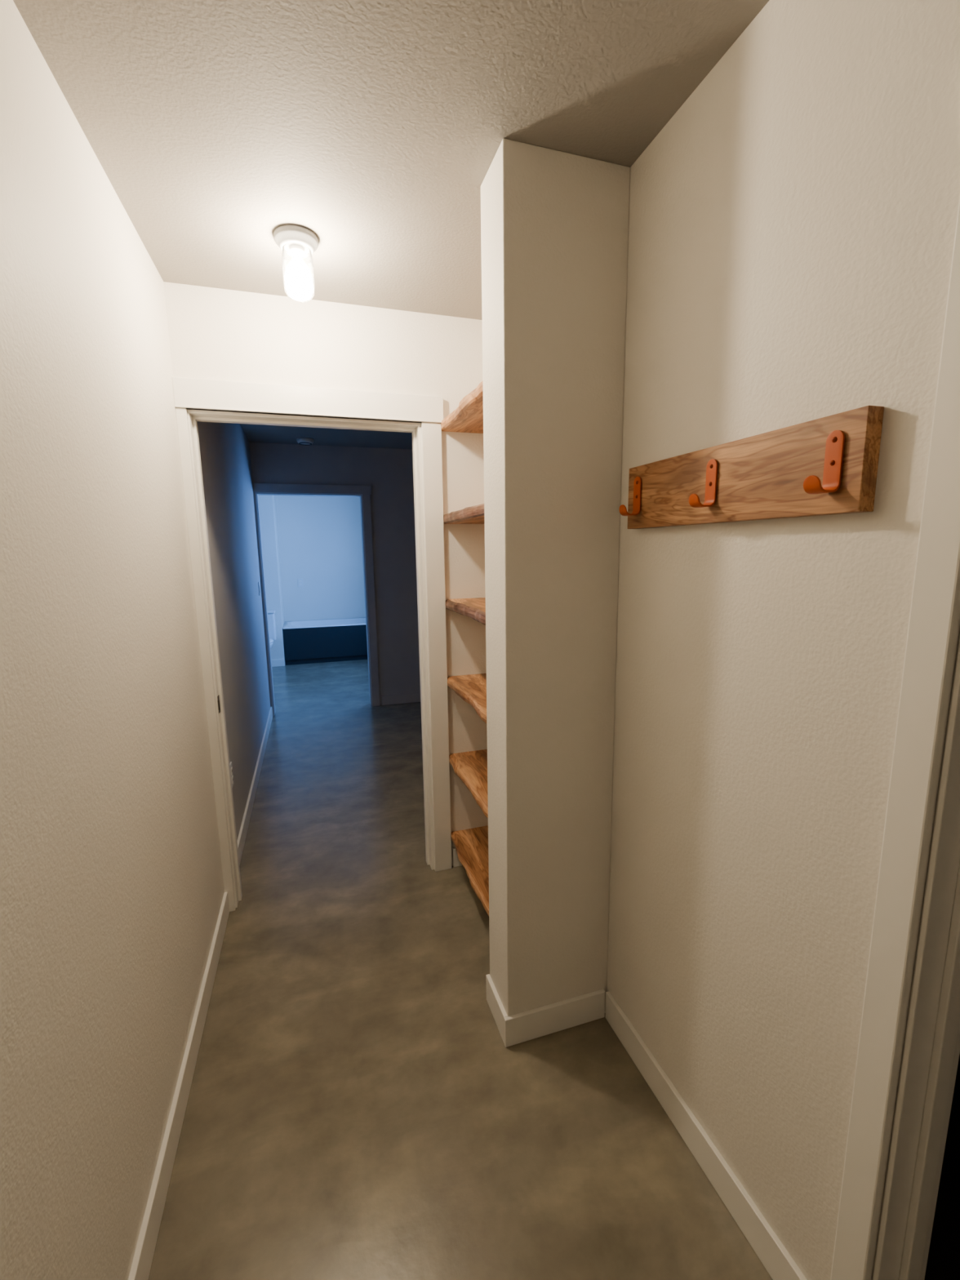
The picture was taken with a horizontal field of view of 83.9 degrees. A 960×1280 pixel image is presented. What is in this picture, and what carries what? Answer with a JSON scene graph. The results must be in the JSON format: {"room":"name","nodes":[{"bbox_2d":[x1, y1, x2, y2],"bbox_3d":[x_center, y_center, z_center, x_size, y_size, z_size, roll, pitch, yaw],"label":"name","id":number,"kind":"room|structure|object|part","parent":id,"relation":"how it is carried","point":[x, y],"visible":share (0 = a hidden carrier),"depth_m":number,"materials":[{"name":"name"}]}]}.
{"room":"hallway","nodes":[
{"label":"hallway","id":0,"kind":"room"},
{"bbox_2d":[0,0,270,1279],"bbox_3d":[-1.073,-0.012,1.820,0.115,2.440,6.277,-4,10,-17],"label":"wall","id":1,"kind":"structure","parent":0,"point":[112,891],"depth_m":1.07,"materials":[{"name":"paint"}]},
{"bbox_2d":[128,892,229,1279],"bbox_3d":[-0.558,1.362,0.665,0.013,0.095,3.373,-4,10,-17],"label":"baseboard","id":2,"kind":"structure","parent":1,"relation":"attached to","point":[143,1257],"depth_m":1.37,"materials":[{"name":"white paint"}]},
{"bbox_2d":[230,761,233,788],"bbox_3d":[-1.199,0.654,2.580,0.010,0.115,0.070,-4,10,-17],"label":"wall outlet","id":3,"kind":"object","parent":1,"relation":"attached to","point":[231,767],"visible":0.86,"depth_m":2.57,"materials":[{"name":"white plastic"}]},
{"bbox_2d":[237,706,272,866],"bbox_3d":[-1.525,0.873,3.683,0.013,0.095,2.729,-4,10,-17],"label":"baseboard","id":4,"kind":"structure","parent":1,"relation":"attached to","point":[246,816],"depth_m":3.24,"materials":[{"name":"white paint"}]},
{"bbox_2d":[257,582,260,595],"bbox_3d":[-1.891,-0.441,4.582,0.010,0.115,0.070,-4,10,-17],"label":"light switch","id":5,"kind":"object","parent":1,"relation":"attached to","point":[259,584],"visible":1,"depth_m":4.56,"materials":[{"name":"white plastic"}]},
{"bbox_2d":[258,495,365,664],"bbox_3d":[-2.634,-0.930,7.463,3.100,2.440,0.860,-4,10,-17],"label":"wall","id":6,"kind":"structure","parent":0,"point":[317,540],"depth_m":7.82,"materials":[{"name":"paint"}]},
{"bbox_2d":[271,658,284,666],"bbox_3d":[-3.249,0.343,7.008,1.300,0.095,0.013,-4,10,-17],"label":"baseboard","id":7,"kind":"structure","parent":6,"relation":"attached to","point":[275,663],"depth_m":7.17,"materials":[{"name":"white paint"}]},
{"bbox_2d":[163,281,488,866],"bbox_3d":[0.665,-0.179,2.681,3.727,2.440,0.115,-4,10,-17],"label":"wall","id":8,"kind":"structure","parent":0,"point":[217,334],"depth_m":2.13,"materials":[{"name":"paint"}]},
{"bbox_2d":[217,695,220,713],"bbox_3d":[-1.055,0.260,2.164,0.006,0.070,0.032,-4,10,-17],"label":"strike plate","id":9,"kind":"object","parent":8,"relation":"attached to","point":[218,696],"visible":1,"depth_m":2.15,"materials":[{"name":"grey metal"}]},
{"bbox_2d":[186,408,434,907],"bbox_3d":[-0.666,0.113,2.302,0.886,2.024,0.117,-4,10,-17],"label":"trim","id":10,"kind":"structure","parent":8,"relation":"attached to","point":[193,415],"depth_m":2.21,"materials":[{"name":"white paint"}]},
{"bbox_2d":[172,377,452,911],"bbox_3d":[-0.612,0.074,2.237,0.999,2.121,0.028,-4,10,-17],"label":"trim","id":11,"kind":"structure","parent":8,"relation":"attached to","point":[189,393],"depth_m":2.16,"materials":[{"name":"white paint"}]},
{"bbox_2d":[452,847,462,866],"bbox_3d":[-0.009,1.033,2.594,0.252,0.095,0.013,-4,10,-17],"label":"baseboard","id":12,"kind":"structure","parent":8,"relation":"attached to","point":[456,862],"depth_m":2.56,"materials":[{"name":"white paint"}]},
{"bbox_2d":[249,442,420,705],"bbox_3d":[-0.859,-0.577,5.193,5.100,2.440,0.115,-4,10,-17],"label":"wall","id":13,"kind":"structure","parent":0,"point":[388,472],"depth_m":5.05,"materials":[{"name":"grey paint"}]},
{"bbox_2d":[252,483,379,715],"bbox_3d":[-1.493,-0.366,5.012,1.012,2.100,0.137,-4,10,-17],"label":"trim","id":14,"kind":"structure","parent":13,"relation":"attached to","point":[364,492],"depth_m":4.94,"materials":[{"name":"grey paint"}]},
{"bbox_2d":[382,692,420,705],"bbox_3d":[0.272,0.518,5.665,2.600,0.095,0.013,-4,10,-17],"label":"baseboard","id":15,"kind":"structure","parent":13,"relation":"attached to","point":[410,697],"depth_m":5.33,"materials":[{"name":"grey paint"}]},
{"bbox_2d":[13,0,768,449],"bbox_3d":[-0.382,-1.579,3.441,5.300,0.100,9.790,-4,10,-17],"label":"ceiling","id":16,"kind":"structure","parent":0,"point":[375,129],"depth_m":1.16,"materials":[{"name":"grey paint"}]},
{"bbox_2d":[273,224,318,302],"bbox_3d":[-0.556,-1.136,1.635,0.129,0.176,0.129,-4,10,-17],"label":"ceiling light","id":17,"kind":"object","parent":16,"relation":"attached to","point":[297,242],"depth_m":1.61,"materials":[{"name":"white glass"}]},
{"bbox_2d":[296,437,313,445],"bbox_3d":[-1.470,-1.669,4.497,0.140,0.041,0.140,-4,10,-17],"label":"smoke detector","id":18,"kind":"object","parent":16,"relation":"attached to","point":[302,441],"visible":1,"depth_m":4.45,"materials":[{"name":"white plastic"}]},
{"bbox_2d":[148,659,772,1279],"bbox_3d":[-0.348,0.926,3.858,5.300,0.100,9.790,-4,10,-17],"label":"floor","id":19,"kind":"structure","parent":0,"point":[358,1107],"depth_m":1.49,"materials":[{"name":"concrete"}]},
{"bbox_2d":[267,609,276,648],"bbox_3d":[-2.798,0.040,6.747,0.425,0.765,0.656,-4,10,-17],"label":"toilet","id":20,"kind":"object","parent":19,"relation":"on","point":[271,613],"visible":0.12,"depth_m":6.90,"materials":[{"name":"white ceramic"}]},
{"bbox_3d":[-2.872,-0.357,6.904,0.425,0.030,0.196,-4,10,-17],"label":"tank lid","id":21,"kind":"part","parent":20,"relation":"part of","materials":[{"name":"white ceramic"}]},
{"bbox_2d":[282,617,367,665],"bbox_3d":[-2.010,-0.011,7.758,1.544,0.513,0.758,-4,10,-17],"label":"bathtub","id":22,"kind":"object","parent":19,"relation":"on","point":[332,640],"visible":0.59,"depth_m":7.36,"materials":[{"name":"ceramic"}]},
{"bbox_2d":[282,617,365,629],"bbox_3d":[-2.011,-0.070,7.748,1.544,0.393,0.758,-4,10,-17],"label":"basin","id":23,"kind":"object","parent":22,"relation":"in","point":[348,623],"depth_m":7.80,"materials":[{"name":"white ceramic"}]},
{"bbox_2d":[480,137,630,1016],"bbox_3d":[0.206,0.011,1.575,0.342,2.440,0.175,-4,10,-17],"label":"wall partition","id":24,"kind":"structure","parent":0,"point":[554,224],"depth_m":1.45,"materials":[{"name":"paint"}]},
{"bbox_2d":[485,973,605,1047],"bbox_3d":[0.212,1.170,1.758,0.342,0.095,0.188,-4,10,-17],"label":"baseboard","id":25,"kind":"structure","parent":24,"relation":"attached to","point":[527,1025],"depth_m":1.67,"materials":[{"name":"white paint"}]},
{"bbox_2d":[606,0,959,1279],"bbox_3d":[0.672,0.122,0.869,0.115,2.440,3.393,-4,10,-17],"label":"wall","id":26,"kind":"structure","parent":0,"point":[792,224],"depth_m":1.01,"materials":[{"name":"paint"}]},
{"bbox_2d":[440,381,483,433],"bbox_3d":[0.079,-0.844,1.907,0.280,0.042,0.785,-4,10,-17],"label":"wooden shelf","id":27,"kind":"object","parent":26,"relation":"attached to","point":[468,417],"visible":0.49,"depth_m":2.02,"materials":[{"name":"brown wood"}]},
{"bbox_2d":[443,503,484,524],"bbox_3d":[0.084,-0.469,1.969,0.281,0.040,0.785,-4,10,-17],"label":"wooden shelf","id":28,"kind":"object","parent":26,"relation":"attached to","point":[473,514],"visible":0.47,"depth_m":2.02,"materials":[{"name":"brown wood"}]},
{"bbox_2d":[445,597,485,625],"bbox_3d":[0.089,-0.107,2.029,0.281,0.042,0.785,-4,10,-17],"label":"wooden shelf","id":29,"kind":"object","parent":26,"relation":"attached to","point":[474,608],"visible":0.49,"depth_m":2.11,"materials":[{"name":"brown wood"}]},
{"bbox_2d":[447,673,486,723],"bbox_3d":[0.092,0.238,2.086,0.284,0.042,0.785,-4,10,-17],"label":"wooden shelf","id":30,"kind":"object","parent":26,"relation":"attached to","point":[471,688],"visible":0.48,"depth_m":2.20,"materials":[{"name":"brown wood"}]},
{"bbox_2d":[448,749,488,817],"bbox_3d":[0.099,0.601,2.147,0.280,0.042,0.785,-4,10,-17],"label":"wooden shelf","id":31,"kind":"object","parent":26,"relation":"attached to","point":[471,766],"visible":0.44,"depth_m":2.28,"materials":[{"name":"brown wood"}]},
{"bbox_2d":[451,825,488,915],"bbox_3d":[0.101,0.985,2.210,0.288,0.042,0.785,-4,10,-17],"label":"wooden shelf","id":32,"kind":"object","parent":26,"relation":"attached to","point":[471,845],"visible":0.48,"depth_m":2.34,"materials":[{"name":"brown wood"}]},
{"bbox_2d":[604,991,807,1279],"bbox_3d":[0.774,1.357,0.584,0.013,0.095,2.418,-4,10,-17],"label":"baseboard","id":33,"kind":"structure","parent":26,"relation":"attached to","point":[771,1252],"depth_m":1.28,"materials":[{"name":"white paint"}]},
{"bbox_2d":[618,404,884,528],"bbox_3d":[0.472,-0.318,1.093,0.079,0.153,0.628,-4,10,-17],"label":"coat rack","id":34,"kind":"object","parent":26,"relation":"attached to","point":[827,465],"visible":1,"depth_m":0.96,"materials":[{"name":"brown wood"}]},
{"bbox_2d":[830,114,959,1279],"bbox_3d":[0.773,0.368,0.360,0.022,2.120,1.000,-4,10,-17],"label":"trim","id":35,"kind":"structure","parent":26,"relation":"attached to","point":[934,621],"depth_m":0.78,"materials":[{"name":"white paint"}]},
{"bbox_2d":[872,641,959,1279],"bbox_3d":[0.835,0.413,0.394,0.122,2.018,0.852,-4,10,-17],"label":"trim","id":36,"kind":"structure","parent":26,"relation":"attached to","point":[931,1051],"depth_m":0.83,"materials":[{"name":"white paint"}]},
{"bbox_2d":[924,1053,959,1279],"bbox_3d":[1.486,0.189,0.401,1.153,2.440,2.000,-4,10,-17],"label":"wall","id":37,"kind":"structure","parent":0,"point":[944,1255],"depth_m":1.20,"materials":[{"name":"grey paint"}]}
]}

